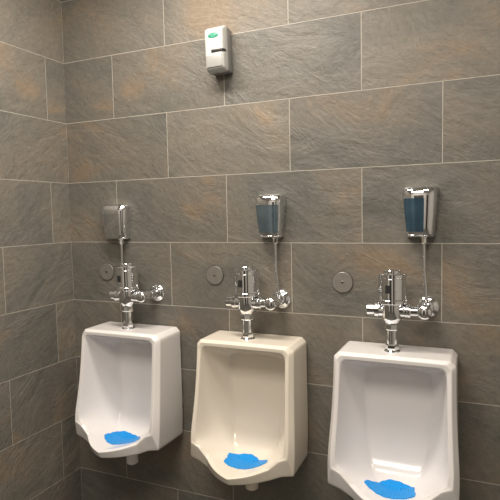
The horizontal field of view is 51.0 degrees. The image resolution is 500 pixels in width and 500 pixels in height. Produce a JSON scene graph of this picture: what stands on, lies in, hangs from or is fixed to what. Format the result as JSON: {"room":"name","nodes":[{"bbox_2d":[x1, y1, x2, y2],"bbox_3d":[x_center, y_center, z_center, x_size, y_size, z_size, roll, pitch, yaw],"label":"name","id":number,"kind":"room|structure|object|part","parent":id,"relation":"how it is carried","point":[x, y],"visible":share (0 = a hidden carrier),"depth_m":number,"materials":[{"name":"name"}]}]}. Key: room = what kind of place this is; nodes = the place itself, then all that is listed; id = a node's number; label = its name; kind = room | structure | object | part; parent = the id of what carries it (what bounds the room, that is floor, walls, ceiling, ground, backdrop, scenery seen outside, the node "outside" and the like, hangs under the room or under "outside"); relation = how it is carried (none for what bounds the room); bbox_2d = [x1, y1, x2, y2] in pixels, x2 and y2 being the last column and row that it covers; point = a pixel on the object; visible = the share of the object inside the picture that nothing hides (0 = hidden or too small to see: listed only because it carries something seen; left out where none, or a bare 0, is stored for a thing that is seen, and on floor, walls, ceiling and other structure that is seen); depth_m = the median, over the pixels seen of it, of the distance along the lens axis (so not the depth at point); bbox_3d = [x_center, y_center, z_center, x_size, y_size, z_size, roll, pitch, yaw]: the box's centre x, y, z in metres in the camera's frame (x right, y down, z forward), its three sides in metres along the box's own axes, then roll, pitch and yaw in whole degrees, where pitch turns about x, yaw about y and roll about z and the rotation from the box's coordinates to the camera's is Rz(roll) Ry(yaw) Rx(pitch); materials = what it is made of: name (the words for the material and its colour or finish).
{"room":"public restroom","nodes":[
{"label":"public restroom","id":0,"kind":"room"},
{"bbox_2d":[0,0,81,499],"bbox_3d":[-1.671,0.125,1.224,0.100,2.950,3.400,1,4,24],"label":"wall","id":1,"kind":"structure","parent":0,"point":[40,459],"depth_m":2.53,"materials":[{"name":"tile"}]},
{"bbox_2d":[61,0,499,499],"bbox_3d":[0.729,0.021,2.068,3.800,2.950,0.100,1,4,24],"label":"wall","id":2,"kind":"structure","parent":0,"point":[336,108],"depth_m":2.24,"materials":[{"name":"tile"}]},
{"bbox_2d":[100,263,113,279],"bbox_3d":[-0.728,0.110,2.663,0.090,0.090,0.009,1,4,24],"label":"cover plate","id":3,"kind":"object","parent":2,"relation":"attached to","point":[106,270],"visible":1,"depth_m":2.66,"materials":[{"name":"metal"}]},
{"bbox_2d":[101,204,131,262],"bbox_3d":[-0.661,-0.030,2.588,0.156,0.389,0.072,1,4,24],"label":"dispenser","id":4,"kind":"object","parent":2,"relation":"attached to","point":[116,218],"visible":0.87,"depth_m":2.55,"materials":[{"name":"silver metal"}]},
{"bbox_2d":[75,321,182,464],"bbox_3d":[-0.597,0.704,2.456,0.471,0.657,0.363,1,4,24],"label":"urinal","id":5,"kind":"object","parent":2,"relation":"attached to","point":[130,381],"visible":0.98,"depth_m":2.50,"materials":[{"name":"white ceramic"}]},
{"bbox_2d":[104,431,139,444],"bbox_3d":[-0.594,0.878,2.451,0.185,0.026,0.132,1,4,24],"label":"screen","id":6,"kind":"object","parent":5,"relation":"in","point":[118,437],"visible":1,"depth_m":2.47,"materials":[{"name":"blue plastic"}]},
{"bbox_2d":[126,454,137,464],"bbox_3d":[-0.568,0.975,2.526,0.088,0.105,0.088,1,4,24],"label":"outlet","id":7,"kind":"object","parent":5,"relation":"attached to","point":[133,459],"depth_m":2.50,"materials":[{"name":"white ceramic"}]},
{"bbox_2d":[109,263,164,329],"bbox_3d":[-0.549,0.215,2.501,0.224,0.312,0.174,1,4,24],"label":"valve","id":8,"kind":"object","parent":5,"relation":"on","point":[126,291],"visible":1,"depth_m":2.44,"materials":[{"name":"silver metal"}]},
{"bbox_3d":[-0.643,0.215,2.506,0.048,0.054,0.054,1,4,24],"label":"knob","id":9,"kind":"part","parent":8,"relation":"part of","materials":[{"name":"silver metal"}]},
{"bbox_2d":[206,265,223,284],"bbox_3d":[-0.163,0.116,2.412,0.090,0.090,0.009,1,4,24],"label":"cover plate","id":10,"kind":"object","parent":2,"relation":"attached to","point":[214,274],"visible":1,"depth_m":2.41,"materials":[{"name":"metal"}]},
{"bbox_2d":[205,25,232,75],"bbox_3d":[-0.138,-0.867,2.280,0.096,0.194,0.092,-1,4,24],"label":"dispenser","id":11,"kind":"object","parent":2,"relation":"attached to","point":[218,48],"visible":1,"depth_m":2.24,"materials":[{"name":"grey plastic"}]},
{"bbox_2d":[191,330,307,490],"bbox_3d":[-0.021,0.710,2.200,0.471,0.657,0.363,1,4,24],"label":"urinal","id":12,"kind":"object","parent":2,"relation":"attached to","point":[251,396],"visible":0.99,"depth_m":2.26,"materials":[{"name":"beige ceramic"}]},
{"bbox_2d":[224,453,267,468],"bbox_3d":[-0.015,0.884,2.198,0.187,0.027,0.126,1,4,24],"label":"screen","id":13,"kind":"object","parent":12,"relation":"in","point":[238,461],"visible":1,"depth_m":2.21,"materials":[{"name":"blue plastic"}]},
{"bbox_2d":[245,483,257,490],"bbox_3d":[0.007,0.981,2.270,0.088,0.105,0.088,1,4,24],"label":"outlet","id":14,"kind":"object","parent":12,"relation":"attached to","point":[251,487],"depth_m":2.25,"materials":[{"name":"beige ceramic"}]},
{"bbox_2d":[225,265,290,339],"bbox_3d":[0.029,0.221,2.244,0.249,0.312,0.174,1,4,24],"label":"valve","id":15,"kind":"object","parent":12,"relation":"on","point":[246,278],"visible":1,"depth_m":2.19,"materials":[{"name":"silver metal"}]},
{"bbox_3d":[-0.077,0.221,2.255,0.048,0.054,0.054,1,4,24],"label":"knob","id":16,"kind":"part","parent":15,"relation":"part of","materials":[{"name":"silver metal"}]},
{"bbox_2d":[256,194,285,295],"bbox_3d":[0.086,-0.021,2.256,0.128,0.436,0.072,1,4,24],"label":"dispenser","id":17,"kind":"object","parent":2,"relation":"attached to","point":[270,208],"visible":1,"depth_m":2.22,"materials":[{"name":"silver metal"}]},
{"bbox_2d":[332,271,352,292],"bbox_3d":[0.383,0.134,2.171,0.090,0.090,0.009,1,4,24],"label":"cover plate","id":18,"kind":"object","parent":2,"relation":"attached to","point":[342,282],"visible":1,"depth_m":2.17,"materials":[{"name":"metal"}]},
{"bbox_2d":[327,341,459,499],"bbox_3d":[0.531,0.716,1.955,0.471,0.657,0.363,1,4,24],"label":"urinal","id":19,"kind":"object","parent":2,"relation":"attached to","point":[394,416],"visible":0.97,"depth_m":2.03,"materials":[{"name":"white ceramic"}]},
{"bbox_2d":[364,479,415,498],"bbox_3d":[0.524,0.889,1.960,0.188,0.027,0.126,1,4,24],"label":"screen","id":20,"kind":"object","parent":19,"relation":"in","point":[392,489],"visible":1,"depth_m":1.96,"materials":[{"name":"blue plastic"}]},
{"bbox_2d":[366,269,439,352],"bbox_3d":[0.582,0.227,1.998,0.255,0.312,0.174,1,4,24],"label":"valve","id":21,"kind":"object","parent":19,"relation":"on","point":[391,304],"visible":0.99,"depth_m":1.95,"materials":[{"name":"silver metal"}]},
{"bbox_3d":[0.474,0.227,2.010,0.048,0.054,0.054,1,4,24],"label":"knob","id":22,"kind":"part","parent":21,"relation":"part of","materials":[{"name":"silver metal"}]},
{"bbox_2d":[403,185,438,302],"bbox_3d":[0.649,-0.021,2.006,0.130,0.446,0.072,1,4,24],"label":"dispenser","id":23,"kind":"object","parent":2,"relation":"attached to","point":[420,203],"visible":1,"depth_m":1.97,"materials":[{"name":"silver metal"}]}
]}

